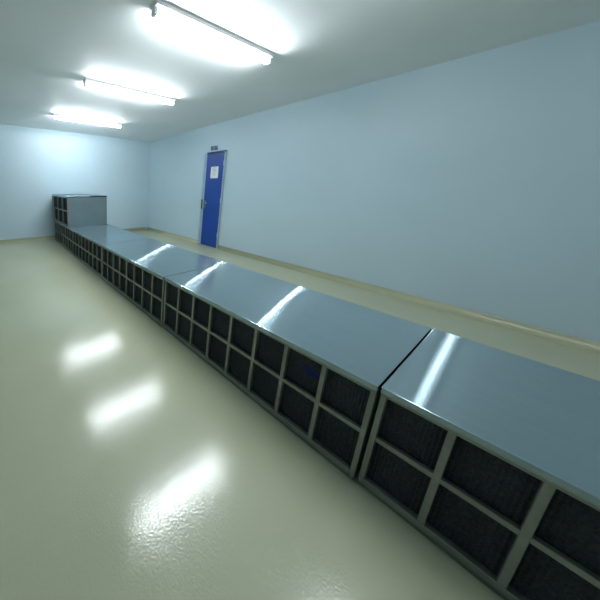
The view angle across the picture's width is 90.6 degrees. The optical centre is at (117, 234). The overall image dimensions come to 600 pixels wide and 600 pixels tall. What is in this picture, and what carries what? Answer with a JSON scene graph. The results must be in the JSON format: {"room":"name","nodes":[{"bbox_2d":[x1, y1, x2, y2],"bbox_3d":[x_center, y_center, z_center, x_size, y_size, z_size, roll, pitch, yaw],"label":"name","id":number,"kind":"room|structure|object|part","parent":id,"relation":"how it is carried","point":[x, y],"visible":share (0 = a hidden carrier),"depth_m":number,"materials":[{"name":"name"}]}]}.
{"room":"laboratory animal room","nodes":[
{"label":"laboratory animal room","id":0,"kind":"room"},
{"bbox_2d":[0,124,149,239],"bbox_3d":[-1.704,-1.214,5.935,6.030,2.660,0.120,-6,13,-28],"label":"wall","id":1,"kind":"structure","parent":0,"point":[36,164],"depth_m":5.96,"materials":[{"name":"paint"}]},
{"bbox_2d":[0,227,145,243],"bbox_3d":[-1.699,0.074,6.093,5.955,0.077,0.077,-6,13,-28],"label":"baseboard","id":2,"kind":"structure","parent":1,"relation":"attached to","point":[141,228],"depth_m":5.91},
{"bbox_2d":[0,230,599,599],"bbox_3d":[1.744,1.442,-0.022,6.270,0.120,14.610,-6,13,-28],"label":"floor","id":3,"kind":"structure","parent":0,"point":[132,468],"depth_m":1.13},
{"bbox_2d":[54,220,110,253],"bbox_3d":[-0.832,-0.011,5.403,0.885,0.526,1.396,-6,13,-28],"label":"filter","id":4,"kind":"object","parent":3,"relation":"on","point":[63,233],"visible":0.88,"depth_m":5.06,"materials":[{"name":"metal"}]},
{"bbox_3d":[-1.199,0.029,5.208,0.030,0.478,1.392,-6,13,-28],"label":"frame","id":5,"kind":"part","parent":4,"relation":"part of","materials":[{"name":"grey metal"}]},
{"bbox_2d":[52,194,106,226],"bbox_3d":[-0.923,-0.610,5.476,0.885,0.616,1.288,-6,13,-28],"label":"filter","id":6,"kind":"object","parent":4,"relation":"on","point":[71,210],"visible":1,"depth_m":4.97,"materials":[{"name":"metal"}]},
{"bbox_3d":[-1.290,-0.560,5.283,0.030,0.590,1.284,-6,13,-28],"label":"frame","id":7,"kind":"part","parent":6,"relation":"part of","materials":[{"name":"grey metal"}]},
{"bbox_3d":[-1.238,-0.699,5.219,0.022,0.261,0.330,-6,13,-28],"label":"filter panel","id":8,"kind":"part","parent":6,"relation":"part of","materials":[{"name":"black fabric"}]},
{"bbox_3d":[-1.059,-0.632,4.897,0.022,0.261,0.330,-6,13,-28],"label":"filter panel","id":9,"kind":"part","parent":6,"relation":"part of","materials":[{"name":"black fabric"}]},
{"bbox_3d":[-1.061,-0.353,4.954,0.022,0.273,0.330,-6,13,-28],"label":"filter panel","id":10,"kind":"part","parent":6,"relation":"part of","materials":[{"name":"black fabric"}]},
{"bbox_3d":[-0.921,-0.899,5.417,0.885,0.026,1.288,-6,13,-28],"label":"panel","id":11,"kind":"part","parent":6,"relation":"part of","materials":[{"name":"metal"}]},
{"bbox_3d":[-0.830,-0.256,5.353,0.885,0.026,1.396,-6,13,-28],"label":"panel","id":12,"kind":"part","parent":4,"relation":"part of","materials":[{"name":"metal"}]},
{"bbox_2d":[71,226,150,278],"bbox_3d":[-0.176,0.238,4.202,0.885,0.526,1.373,-6,13,-28],"label":"filter","id":13,"kind":"object","parent":3,"relation":"on","point":[86,242],"visible":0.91,"depth_m":3.97,"materials":[{"name":"metal"}]},
{"bbox_3d":[-0.543,0.278,4.006,0.030,0.478,1.369,-6,13,-28],"label":"frame","id":14,"kind":"part","parent":13,"relation":"part of","materials":[{"name":"grey metal"}]},
{"bbox_3d":[-0.316,0.232,3.631,0.022,0.205,0.156,-6,13,-28],"label":"filter panel","id":15,"kind":"part","parent":13,"relation":"part of","materials":[{"name":"black fabric"}]},
{"bbox_3d":[-0.174,-0.007,4.152,0.885,0.026,1.373,-6,13,-28],"label":"panel","id":16,"kind":"part","parent":13,"relation":"part of","materials":[{"name":"metal"}]},
{"bbox_2d":[101,239,225,326],"bbox_3d":[0.482,0.485,3.014,0.885,0.526,1.373,-6,13,-28],"label":"filter","id":17,"kind":"object","parent":3,"relation":"on","point":[137,269],"visible":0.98,"depth_m":2.69,"materials":[{"name":"metal"}]},
{"bbox_3d":[-0.141,0.297,3.317,0.022,0.205,0.156,-6,13,-28],"label":"filter panel","id":18,"kind":"part","parent":17,"relation":"part of","materials":[{"name":"black fabric"}]},
{"bbox_3d":[-0.143,0.521,3.362,0.022,0.217,0.156,-6,13,-28],"label":"filter panel","id":19,"kind":"part","parent":17,"relation":"part of","materials":[{"name":"black fabric"}]},
{"bbox_3d":[-0.061,0.328,3.171,0.022,0.205,0.156,-6,13,-28],"label":"filter panel","id":20,"kind":"part","parent":17,"relation":"part of","materials":[{"name":"black fabric"}]},
{"bbox_3d":[-0.062,0.551,3.217,0.022,0.217,0.156,-6,13,-28],"label":"filter panel","id":21,"kind":"part","parent":17,"relation":"part of","materials":[{"name":"black fabric"}]},
{"bbox_3d":[0.020,0.358,3.026,0.022,0.205,0.156,-6,13,-28],"label":"filter panel","id":22,"kind":"part","parent":17,"relation":"part of","materials":[{"name":"black fabric"}]},
{"bbox_3d":[0.018,0.581,3.071,0.022,0.217,0.156,-6,13,-28],"label":"filter panel","id":23,"kind":"part","parent":17,"relation":"part of","materials":[{"name":"black fabric"}]},
{"bbox_3d":[0.099,0.612,2.926,0.022,0.217,0.156,-6,13,-28],"label":"filter panel","id":24,"kind":"part","parent":17,"relation":"part of","materials":[{"name":"black fabric"}]},
{"bbox_3d":[0.101,0.388,2.880,0.022,0.205,0.156,-6,13,-28],"label":"filter panel","id":25,"kind":"part","parent":17,"relation":"part of","materials":[{"name":"black fabric"}]},
{"bbox_3d":[0.180,0.642,2.780,0.022,0.217,0.156,-6,13,-28],"label":"filter panel","id":26,"kind":"part","parent":17,"relation":"part of","materials":[{"name":"black fabric"}]},
{"bbox_3d":[0.181,0.418,2.735,0.022,0.205,0.156,-6,13,-28],"label":"filter panel","id":27,"kind":"part","parent":17,"relation":"part of","materials":[{"name":"black fabric"}]},
{"bbox_3d":[0.116,0.524,2.819,0.030,0.478,1.369,-6,13,-28],"label":"frame","id":28,"kind":"part","parent":17,"relation":"part of","materials":[{"name":"grey metal"}]},
{"bbox_3d":[0.262,0.449,2.589,0.022,0.205,0.156,-6,13,-28],"label":"filter panel","id":29,"kind":"part","parent":17,"relation":"part of","materials":[{"name":"black fabric"}]},
{"bbox_3d":[0.261,0.672,2.635,0.022,0.217,0.156,-6,13,-28],"label":"filter panel","id":30,"kind":"part","parent":17,"relation":"part of","materials":[{"name":"black fabric"}]},
{"bbox_3d":[0.341,0.702,2.490,0.022,0.217,0.156,-6,13,-28],"label":"filter panel","id":31,"kind":"part","parent":17,"relation":"part of","materials":[{"name":"black fabric"}]},
{"bbox_3d":[0.343,0.479,2.444,0.022,0.205,0.156,-6,13,-28],"label":"filter panel","id":32,"kind":"part","parent":17,"relation":"part of","materials":[{"name":"black fabric"}]},
{"bbox_3d":[0.422,0.732,2.344,0.022,0.217,0.156,-6,13,-28],"label":"filter panel","id":33,"kind":"part","parent":17,"relation":"part of","materials":[{"name":"black fabric"}]},
{"bbox_3d":[0.423,0.509,2.298,0.022,0.205,0.156,-6,13,-28],"label":"filter panel","id":34,"kind":"part","parent":17,"relation":"part of","materials":[{"name":"black fabric"}]},
{"bbox_3d":[0.484,0.240,2.964,0.885,0.026,1.373,-6,13,-28],"label":"panel","id":35,"kind":"part","parent":17,"relation":"part of","materials":[{"name":"metal"}]},
{"bbox_2d":[163,263,430,479],"bbox_3d":[1.147,0.731,1.830,0.885,0.526,1.373,-6,13,-28],"label":"filter","id":36,"kind":"object","parent":3,"relation":"on","point":[319,363],"visible":0.99,"depth_m":1.40,"materials":[{"name":"metal"}]},
{"bbox_3d":[0.522,0.767,2.178,0.022,0.217,0.156,-6,13,-28],"label":"filter panel","id":37,"kind":"part","parent":36,"relation":"part of","materials":[{"name":"black fabric"}]},
{"bbox_3d":[0.523,0.543,2.133,0.022,0.205,0.156,-6,13,-28],"label":"filter panel","id":38,"kind":"part","parent":36,"relation":"part of","materials":[{"name":"black fabric"}]},
{"bbox_3d":[0.602,0.797,2.033,0.022,0.217,0.156,-6,13,-28],"label":"filter panel","id":39,"kind":"part","parent":36,"relation":"part of","materials":[{"name":"black fabric"}]},
{"bbox_3d":[0.604,0.574,1.987,0.022,0.205,0.156,-6,13,-28],"label":"filter panel","id":40,"kind":"part","parent":36,"relation":"part of","materials":[{"name":"black fabric"}]},
{"bbox_3d":[0.683,0.827,1.887,0.022,0.217,0.156,-6,13,-28],"label":"filter panel","id":41,"kind":"part","parent":36,"relation":"part of","materials":[{"name":"black fabric"}]},
{"bbox_3d":[0.685,0.604,1.842,0.022,0.205,0.156,-6,13,-28],"label":"filter panel","id":42,"kind":"part","parent":36,"relation":"part of","materials":[{"name":"black fabric"}]},
{"bbox_3d":[0.764,0.857,1.742,0.022,0.217,0.156,-6,13,-28],"label":"filter panel","id":43,"kind":"part","parent":36,"relation":"part of","materials":[{"name":"black fabric"}]},
{"bbox_3d":[0.765,0.634,1.696,0.022,0.205,0.156,-6,13,-28],"label":"filter panel","id":44,"kind":"part","parent":36,"relation":"part of","materials":[{"name":"black fabric"}]},
{"bbox_3d":[0.844,0.887,1.596,0.022,0.217,0.156,-6,13,-28],"label":"filter panel","id":45,"kind":"part","parent":36,"relation":"part of","materials":[{"name":"black fabric"}]},
{"bbox_3d":[0.846,0.664,1.551,0.022,0.205,0.156,-6,13,-28],"label":"filter panel","id":46,"kind":"part","parent":36,"relation":"part of","materials":[{"name":"black fabric"}]},
{"bbox_3d":[0.925,0.918,1.451,0.022,0.217,0.156,-6,13,-28],"label":"filter panel","id":47,"kind":"part","parent":36,"relation":"part of","materials":[{"name":"black fabric"}]},
{"bbox_3d":[0.927,0.694,1.405,0.022,0.205,0.156,-6,13,-28],"label":"filter panel","id":48,"kind":"part","parent":36,"relation":"part of","materials":[{"name":"black fabric"}]},
{"bbox_3d":[1.149,0.486,1.780,0.885,0.026,1.373,-6,13,-28],"label":"panel","id":49,"kind":"part","parent":36,"relation":"part of","materials":[{"name":"metal"}]},
{"bbox_3d":[1.006,0.948,1.305,0.022,0.217,0.156,-6,13,-28],"label":"filter panel","id":50,"kind":"part","parent":36,"relation":"part of","materials":[{"name":"black fabric"}]},
{"bbox_3d":[1.007,0.725,1.260,0.022,0.205,0.156,-6,13,-28],"label":"filter panel","id":51,"kind":"part","parent":36,"relation":"part of","materials":[{"name":"fabric"}]},
{"bbox_3d":[1.086,0.978,1.160,0.022,0.217,0.156,-6,13,-28],"label":"filter panel","id":52,"kind":"part","parent":36,"relation":"part of","materials":[{"name":"black fabric"}]},
{"bbox_3d":[1.088,0.755,1.114,0.022,0.205,0.156,-6,13,-28],"label":"filter panel","id":53,"kind":"part","parent":36,"relation":"part of","materials":[{"name":"black fabric"}]},
{"bbox_2d":[358,329,599,599],"bbox_3d":[1.814,0.976,0.647,0.885,0.526,1.373,-6,13,-28],"label":"filter","id":54,"kind":"object","parent":3,"relation":"on","point":[490,454],"visible":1,"depth_m":0.85,"materials":[{"name":"metal"}]},
{"bbox_3d":[1.189,1.012,0.995,0.022,0.217,0.156,-6,13,-28],"label":"filter panel","id":55,"kind":"part","parent":54,"relation":"part of","materials":[{"name":"black fabric"}]},
{"bbox_3d":[1.190,0.789,0.950,0.022,0.205,0.156,-6,13,-28],"label":"filter panel","id":56,"kind":"part","parent":54,"relation":"part of","materials":[{"name":"black fabric"}]},
{"bbox_3d":[1.270,1.042,0.850,0.022,0.217,0.156,-6,13,-28],"label":"filter panel","id":57,"kind":"part","parent":54,"relation":"part of","materials":[{"name":"black fabric"}]},
{"bbox_3d":[1.831,0.977,0.656,0.842,0.478,1.369,-6,13,-28],"label":"panel","id":58,"kind":"part","parent":54,"relation":"part of","materials":[{"name":"metal"}]},
{"bbox_3d":[1.816,0.731,0.597,0.885,0.026,1.373,-6,13,-28],"label":"panel","id":59,"kind":"part","parent":54,"relation":"part of","materials":[{"name":"metal"}]},
{"bbox_3d":[1.271,0.819,0.804,0.022,0.205,0.156,-6,13,-28],"label":"filter panel","id":60,"kind":"part","parent":54,"relation":"part of","materials":[{"name":"black fabric"}]},
{"bbox_3d":[1.350,1.073,0.705,0.022,0.217,0.156,-6,13,-28],"label":"filter panel","id":61,"kind":"part","parent":54,"relation":"part of","materials":[{"name":"black fabric"}]},
{"bbox_3d":[1.352,0.849,0.659,0.022,0.205,0.156,-6,13,-28],"label":"filter panel","id":62,"kind":"part","parent":54,"relation":"part of","materials":[{"name":"black fabric"}]},
{"bbox_2d":[0,0,599,141],"bbox_3d":[1.762,-1.282,-0.577,6.270,0.120,14.610,-6,13,-28],"label":"ceiling","id":63,"kind":"structure","parent":0,"point":[48,48],"depth_m":2.29,"materials":[{"name":"paint"}]},
{"bbox_2d":[52,113,121,127],"bbox_3d":[-0.567,-2.279,4.740,1.480,0.082,0.090,-6,13,-28],"label":"ceiling light","id":64,"kind":"object","parent":63,"relation":"attached to","point":[54,116],"visible":1,"depth_m":4.69,"materials":[{"name":"white plastic"}]},
{"bbox_2d":[83,78,175,105],"bbox_3d":[0.230,-1.980,3.303,1.480,0.082,0.090,-6,13,-28],"label":"ceiling light","id":65,"kind":"object","parent":63,"relation":"attached to","point":[87,82],"visible":1,"depth_m":3.22,"materials":[{"name":"white plastic"}]},
{"bbox_2d":[150,0,273,65],"bbox_3d":[0.912,-1.725,2.073,1.480,0.082,0.090,-6,13,-28],"label":"ceiling light","id":66,"kind":"object","parent":63,"relation":"attached to","point":[160,9],"visible":1,"depth_m":1.96,"materials":[{"name":"white plastic"}]},
{"bbox_2d":[147,20,599,342],"bbox_3d":[4.455,-0.196,1.141,0.120,2.660,14.610,-6,13,-28],"label":"wall","id":67,"kind":"structure","parent":0,"point":[472,182],"depth_m":2.60,"materials":[{"name":"paint"}]},
{"bbox_2d":[146,227,197,242],"bbox_3d":[1.442,-0.013,6.621,0.077,0.077,2.130,-6,13,-28],"label":"baseboard","id":68,"kind":"structure","parent":67,"relation":"attached to","point":[148,228],"depth_m":6.46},
{"bbox_2d":[197,150,226,248],"bbox_3d":[2.084,-0.759,5.256,0.088,2.088,0.555,-6,13,-28],"label":"door","id":69,"kind":"structure","parent":67,"relation":"in","point":[212,188],"depth_m":5.24,"materials":[{"name":"blue paint"}]},
{"bbox_2d":[210,166,218,177],"bbox_3d":[2.108,-1.349,5.104,0.002,0.245,0.194,-6,13,-28],"label":"paper notice","id":70,"kind":"object","parent":69,"relation":"attached to","point":[214,170],"visible":1,"depth_m":5.10,"materials":[{"name":"grey paper"}]},
{"bbox_3d":[2.125,-1.763,5.021,0.055,0.026,0.470,-6,13,-28],"label":"head rail","id":71,"kind":"part","parent":69,"relation":"part of","materials":[{"name":"metal"}]},
{"bbox_2d":[211,145,217,150],"bbox_3d":[2.099,-1.873,5.089,0.018,0.088,0.170,-6,13,-28],"label":"door sign","id":72,"kind":"object","parent":67,"relation":"attached to","point":[212,147],"visible":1,"depth_m":5.08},
{"bbox_2d":[217,245,599,354],"bbox_3d":[5.005,1.321,0.195,0.077,0.077,11.675,-6,13,-28],"label":"baseboard","id":73,"kind":"structure","parent":67,"relation":"attached to","point":[583,344],"depth_m":2.60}
]}

